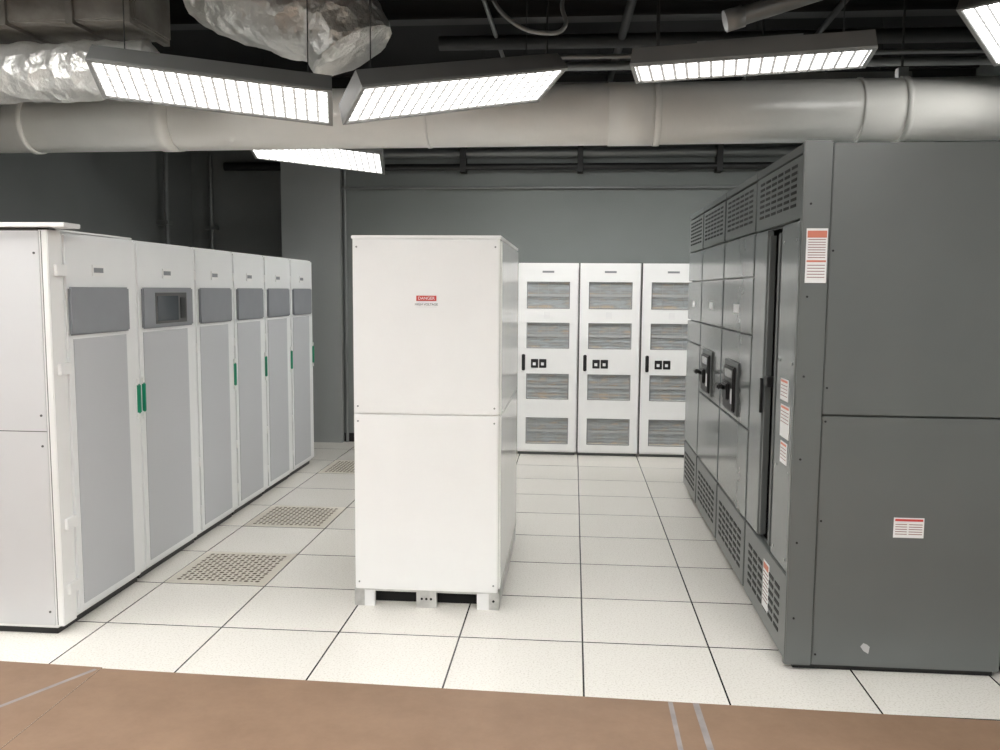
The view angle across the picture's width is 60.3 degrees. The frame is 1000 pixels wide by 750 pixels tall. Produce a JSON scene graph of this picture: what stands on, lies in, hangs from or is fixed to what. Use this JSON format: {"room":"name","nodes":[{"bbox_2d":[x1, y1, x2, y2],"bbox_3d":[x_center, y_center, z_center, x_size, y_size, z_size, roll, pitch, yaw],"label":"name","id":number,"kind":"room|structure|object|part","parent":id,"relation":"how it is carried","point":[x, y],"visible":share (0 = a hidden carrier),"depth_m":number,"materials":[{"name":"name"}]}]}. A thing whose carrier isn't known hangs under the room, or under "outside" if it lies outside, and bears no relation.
{"room":"electrical room","nodes":[
{"label":"electrical room","id":0,"kind":"room"},
{"bbox_2d":[0,151,192,246],"bbox_3d":[-4.210,-0.643,4.129,0.100,3.850,12.600,1,6,5],"label":"wall","id":1,"kind":"structure","parent":0,"point":[121,194],"depth_m":8.22,"materials":[{"name":"grey paint"}]},
{"bbox_2d":[156,151,218,249],"bbox_3d":[-3.518,-1.196,9.764,0.158,3.850,0.948,2,6,17],"label":"vertical conduit","id":2,"kind":"object","parent":1,"relation":"attached to","point":[167,222],"visible":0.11,"depth_m":9.33,"materials":[{"name":"grey metal"}]},
{"bbox_2d":[191,150,281,257],"bbox_3d":[-2.994,-1.239,10.244,1.280,3.850,0.150,1,6,5],"label":"wall alcove","id":3,"kind":"structure","parent":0,"point":[246,204],"depth_m":10.10,"materials":[{"name":"grey paint"}]},
{"bbox_2d":[223,162,280,170],"bbox_3d":[-2.791,-2.408,9.935,0.800,0.100,0.100,1,6,5],"label":"header beam","id":4,"kind":"structure","parent":3,"relation":"attached to","point":[227,166],"depth_m":9.90,"materials":[{"name":"black metal"}]},
{"bbox_2d":[280,162,344,442],"bbox_3d":[-2.052,-1.196,9.870,0.660,3.850,0.740,1,6,5],"label":"column","id":5,"kind":"structure","parent":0,"point":[311,196],"depth_m":9.49,"materials":[{"name":"grey paint"}]},
{"bbox_2d":[0,441,999,720],"bbox_3d":[-0.093,1.390,3.926,8.400,0.100,12.700,1,6,5],"label":"floor","id":6,"kind":"structure","parent":0,"point":[618,585],"depth_m":4.47,"materials":[{"name":"tile"}]},
{"bbox_2d":[0,222,144,632],"bbox_3d":[-2.533,0.241,4.594,1.040,2.022,0.855,1,6,5],"label":"tall cabinet","id":7,"kind":"object","parent":6,"relation":"on","point":[72,536],"visible":1,"depth_m":4.26,"materials":[{"name":"white metal"}]},
{"bbox_3d":[-2.124,0.229,4.628,0.038,1.925,0.693,1,6,5],"label":"door","id":8,"kind":"part","parent":7,"relation":"part of","materials":[{"name":"white metal"}]},
{"bbox_2d":[131,240,202,577],"bbox_3d":[-2.500,0.176,5.413,0.944,1.990,0.782,1,6,5],"label":"tall cabinet","id":9,"kind":"object","parent":6,"relation":"on","point":[167,349],"visible":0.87,"depth_m":5.31,"materials":[{"name":"white metal"}]},
{"bbox_2d":[191,247,237,539],"bbox_3d":[-2.449,0.106,6.130,0.940,1.990,0.675,1,6,5],"label":"tall cabinet","id":10,"kind":"object","parent":6,"relation":"on","point":[216,365],"visible":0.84,"depth_m":6.05,"materials":[{"name":"white metal"}]},
{"bbox_2d":[165,551,296,585],"bbox_3d":[-1.644,1.190,5.315,0.598,0.004,0.598,1,6,5],"label":"floor vent","id":11,"kind":"object","parent":6,"relation":"on","point":[213,567],"depth_m":5.29,"materials":[{"name":"white metal"}]},
{"bbox_2d":[228,251,267,514],"bbox_3d":[-2.401,0.040,6.795,0.940,1.990,0.675,1,6,5],"label":"tall cabinet","id":12,"kind":"object","parent":6,"relation":"on","point":[250,355],"visible":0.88,"depth_m":6.72,"materials":[{"name":"white metal"}]},
{"bbox_2d":[262,255,292,493],"bbox_3d":[-2.352,-0.025,7.460,0.940,1.990,0.675,1,6,5],"label":"tall cabinet","id":13,"kind":"object","parent":6,"relation":"on","point":[278,349],"visible":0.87,"depth_m":7.38,"materials":[{"name":"white metal"}]},
{"bbox_2d":[244,505,345,527],"bbox_3d":[-1.540,1.071,6.525,0.598,0.004,0.598,1,6,5],"label":"floor vent","id":14,"kind":"object","parent":6,"relation":"on","point":[275,515],"depth_m":6.50,"materials":[{"name":"white metal"}]},
{"bbox_2d":[288,258,313,476],"bbox_3d":[-2.304,-0.091,8.125,0.940,1.990,0.675,1,6,5],"label":"tall cabinet","id":15,"kind":"object","parent":6,"relation":"on","point":[302,345],"visible":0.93,"depth_m":8.05,"materials":[{"name":"white metal"}]},
{"bbox_2d":[318,460,354,473],"bbox_3d":[-1.385,0.893,8.339,0.598,0.004,0.598,1,6,5],"label":"floor vent","id":16,"kind":"object","parent":6,"relation":"on","point":[338,466],"depth_m":8.30,"materials":[{"name":"white metal"}]},
{"bbox_2d":[351,235,517,610],"bbox_3d":[-0.334,0.204,5.230,0.794,2.000,1.365,1,6,5],"label":"tall cabinet","id":17,"kind":"object","parent":6,"relation":"on","point":[435,317],"visible":1,"depth_m":4.56,"materials":[{"name":"metal"}]},
{"bbox_2d":[0,661,999,749],"bbox_3d":[-0.357,1.641,0.830,8.000,0.005,6.065,1,6,5],"label":"sheets","id":18,"kind":"object","parent":6,"relation":"on","point":[106,709],"visible":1,"depth_m":3.43,"materials":[{"name":"brown cardboard"}]},
{"bbox_2d":[0,669,713,749],"bbox_3d":[-0.703,1.420,3.006,2.998,0.001,1.565,1,6,5],"label":"tape marks","id":19,"kind":"object","parent":18,"relation":"on","point":[705,733],"visible":1,"depth_m":3.48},
{"bbox_2d":[517,263,578,454],"bbox_3d":[0.508,-0.177,9.151,0.633,2.000,0.530,1,6,5],"label":"tall cabinet","id":20,"kind":"object","parent":6,"relation":"on","point":[548,293],"visible":0.99,"depth_m":8.92,"materials":[{"name":"white metal"}]},
{"bbox_2d":[576,263,641,455],"bbox_3d":[1.140,-0.168,9.098,0.633,2.000,0.530,1,6,5],"label":"tall cabinet","id":21,"kind":"object","parent":6,"relation":"on","point":[609,314],"visible":1,"depth_m":8.87,"materials":[{"name":"white metal"}]},
{"bbox_2d":[637,263,691,456],"bbox_3d":[1.773,-0.158,9.045,0.633,2.000,0.530,1,6,5],"label":"tall cabinet","id":22,"kind":"object","parent":6,"relation":"on","point":[664,319],"visible":0.71,"depth_m":8.82,"materials":[{"name":"white metal"}]},
{"bbox_2d":[683,208,705,502],"bbox_3d":[2.049,-0.135,7.002,0.954,2.360,0.774,1,6,5],"label":"tall cabinet","id":23,"kind":"object","parent":6,"relation":"on","point":[697,225],"visible":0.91,"depth_m":6.99,"materials":[{"name":"grey metal"}]},
{"bbox_3d":[2.051,-0.135,7.002,0.950,2.360,0.774,1,6,5],"label":"frame","id":24,"kind":"part","parent":23,"relation":"part of","materials":[{"name":"grey metal"}]},
{"bbox_2d":[694,193,729,537],"bbox_3d":[1.925,-0.051,6.143,1.055,2.360,0.954,1,6,5],"label":"tall cabinet","id":25,"kind":"object","parent":6,"relation":"on","point":[709,373],"visible":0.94,"depth_m":6.08,"materials":[{"name":"grey metal"}]},
{"bbox_3d":[1.977,-0.050,6.139,0.950,2.360,0.954,1,6,5],"label":"frame","id":26,"kind":"part","parent":25,"relation":"part of","materials":[{"name":"grey metal"}]},
{"bbox_2d":[715,173,761,585],"bbox_3d":[1.843,0.042,5.191,1.055,2.360,0.954,1,6,5],"label":"tall cabinet","id":27,"kind":"object","parent":6,"relation":"on","point":[741,214],"visible":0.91,"depth_m":5.13,"materials":[{"name":"grey metal"}]},
{"bbox_3d":[1.896,0.043,5.187,0.950,2.360,0.954,1,6,5],"label":"frame","id":28,"kind":"part","parent":27,"relation":"part of","materials":[{"name":"grey metal"}]},
{"bbox_2d":[744,140,999,675],"bbox_3d":[1.804,0.132,4.236,0.970,2.370,0.953,1,6,5],"label":"tall cabinet","id":29,"kind":"object","parent":6,"relation":"on","point":[872,536],"visible":1,"depth_m":3.80,"materials":[{"name":"grey metal"}]},
{"bbox_2d":[151,15,984,70],"bbox_3d":[-0.065,-2.541,3.538,8.400,0.100,12.700,1,6,5],"label":"ceiling","id":30,"kind":"structure","parent":0,"point":[407,45],"depth_m":7.38,"materials":[{"name":"black paint"}]},
{"bbox_2d":[85,0,332,125],"bbox_3d":[-1.532,-1.998,4.602,1.248,1.210,0.337,0,6,-8],"label":"hanging light","id":31,"kind":"object","parent":30,"relation":"in","point":[122,74],"visible":1,"depth_m":4.58,"materials":[{"name":"metal"}]},
{"bbox_3d":[-1.534,-1.519,4.641,1.240,0.014,0.340,5,-17,-9],"label":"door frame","id":32,"kind":"part","parent":31,"relation":"part of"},
{"bbox_2d":[183,0,391,75],"bbox_3d":[-1.225,-2.146,4.999,1.219,0.814,0.563,2,6,13],"label":"duct","id":33,"kind":"object","parent":30,"relation":"hanging from","point":[338,30],"visible":0.98,"depth_m":4.82,"materials":[{"name":"silver"}]},
{"bbox_2d":[250,55,384,174],"bbox_3d":[-1.703,-2.425,7.955,1.245,1.022,0.634,0,6,-4],"label":"hanging light","id":34,"kind":"object","parent":30,"relation":"in","point":[360,160],"visible":0.42,"depth_m":8.05,"materials":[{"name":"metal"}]},
{"bbox_3d":[-1.706,-2.037,7.993,1.240,0.014,0.640,6,-4,-5],"label":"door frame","id":35,"kind":"part","parent":34,"relation":"part of","materials":[{"name":"white plastic"}]},
{"bbox_2d":[339,0,567,124],"bbox_3d":[-0.221,-1.936,4.512,1.249,1.298,0.337,-3,7,-32],"label":"hanging light","id":36,"kind":"object","parent":30,"relation":"in","point":[395,92],"visible":1,"depth_m":4.46,"materials":[{"name":"metal"}]},
{"bbox_3d":[-0.216,-1.486,4.552,1.240,0.014,0.340,-17,-8,-30],"label":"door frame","id":37,"kind":"part","parent":36,"relation":"part of","materials":[{"name":"white plastic"}]},
{"bbox_2d":[0,0,999,153],"bbox_3d":[0.085,-2.046,5.439,8.180,1.193,0.396,1,6,5],"label":"insulated pipe","id":38,"kind":"object","parent":30,"relation":"hanging from","point":[901,108],"visible":0.73,"depth_m":5.28,"materials":[{"name":"metal"}]},
{"bbox_2d":[491,0,567,35],"bbox_3d":[0.166,-2.135,4.341,0.483,0.864,0.184,1,6,5],"label":"conduit","id":39,"kind":"object","parent":30,"relation":"hanging from","point":[562,29],"visible":1,"depth_m":4.30,"materials":[{"name":"grey metal"}]},
{"bbox_2d":[483,32,615,83],"bbox_3d":[0.342,-2.558,7.182,1.240,0.578,0.640,1,6,5],"label":"recessed light","id":40,"kind":"object","parent":30,"relation":"in","point":[599,32],"visible":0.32,"depth_m":6.88,"materials":[{"name":"metal"}]},
{"bbox_2d":[170,0,979,87],"bbox_3d":[0.124,-2.581,5.787,8.200,0.260,5.360,1,6,5],"label":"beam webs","id":41,"kind":"structure","parent":30,"relation":"attached to","point":[397,12],"depth_m":5.97,"materials":[{"name":"metal"}]},
{"bbox_2d":[0,0,170,46],"bbox_3d":[-2.995,-2.209,5.157,1.900,0.360,0.490,1,6,5],"label":"duct","id":42,"kind":"object","parent":41,"relation":"hanging from","point":[38,21],"visible":0.85,"depth_m":4.96,"materials":[{"name":"grey metal"}]},
{"bbox_2d":[0,39,158,105],"bbox_3d":[-2.946,-1.800,5.149,1.825,0.374,0.379,1,6,5],"label":"duct","id":43,"kind":"object","parent":42,"relation":"hanging from","point":[34,72],"visible":0.74,"depth_m":4.97,"materials":[{"name":"silver"}]},
{"bbox_2d":[438,0,991,81],"bbox_3d":[1.942,-2.411,6.606,4.690,0.734,4.102,1,6,5],"label":"conduit","id":44,"kind":"object","parent":30,"relation":"attached to","point":[618,41],"visible":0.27,"depth_m":5.97,"materials":[{"name":"metal"}]},
{"bbox_2d":[630,0,877,83],"bbox_3d":[1.234,-2.043,4.242,1.140,1.026,0.340,1,5,14],"label":"hanging light","id":45,"kind":"object","parent":30,"relation":"hanging from","point":[788,53],"visible":1,"depth_m":4.19,"materials":[{"name":"metal"}]},
{"bbox_3d":[1.236,-1.539,4.281,1.140,0.014,0.340,1,5,14],"label":"door frame","id":46,"kind":"part","parent":45,"relation":"part of","materials":[{"name":"white plastic"}]},
{"bbox_2d":[722,0,821,31],"bbox_3d":[1.702,-2.044,3.889,1.346,0.933,0.100,1,6,5],"label":"conduit","id":47,"kind":"object","parent":30,"relation":"hanging from","point":[737,17],"visible":1,"depth_m":3.94,"materials":[{"name":"metal"}]},
{"bbox_2d":[741,20,912,80],"bbox_3d":[2.517,-2.505,6.799,1.240,0.578,0.640,1,6,5],"label":"hanger","id":48,"kind":"object","parent":30,"relation":"in","point":[885,74],"visible":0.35,"depth_m":6.52,"materials":[{"name":"metal"}]},
{"bbox_2d":[956,0,999,66],"bbox_3d":[3.017,-2.109,4.196,0.626,0.846,1.240,-5,8,-43],"label":"hanging light","id":49,"kind":"object","parent":30,"relation":"in","point":[981,17],"visible":1,"depth_m":4.52,"materials":[{"name":"metal"}]},
{"bbox_2d":[340,144,797,188],"bbox_3d":[1.367,-2.230,9.108,6.250,0.494,0.170,1,6,5],"label":"pipe","id":50,"kind":"object","parent":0,"point":[719,151],"depth_m":9.13,"materials":[{"name":"black metal"}]},
{"bbox_2d":[342,141,933,437],"bbox_3d":[1.427,-1.123,9.373,6.360,3.850,0.150,1,6,5],"label":"wall","id":51,"kind":"structure","parent":0,"point":[635,225],"depth_m":9.31,"materials":[{"name":"grey paint"}]},
{"bbox_2d":[343,170,348,441],"bbox_3d":[-1.710,-1.160,9.532,0.036,3.850,0.036,1,6,5],"label":"vertical conduit","id":52,"kind":"object","parent":51,"relation":"attached to","point":[344,171],"visible":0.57,"depth_m":9.56,"materials":[{"name":"metal"}]},
{"bbox_2d":[344,433,576,441],"bbox_3d":[1.358,0.750,9.481,6.260,0.100,0.012,1,6,5],"label":"baseboard","id":53,"kind":"structure","parent":51,"relation":"attached to","point":[351,435],"depth_m":9.73,"materials":[{"name":"black plastic"}]},
{"bbox_2d":[934,65,999,141],"bbox_3d":[4.060,-0.517,3.434,0.100,3.850,12.600,1,6,5],"label":"wall","id":54,"kind":"structure","parent":0,"point":[983,70],"depth_m":7.80,"materials":[{"name":"grey paint"}]}
]}

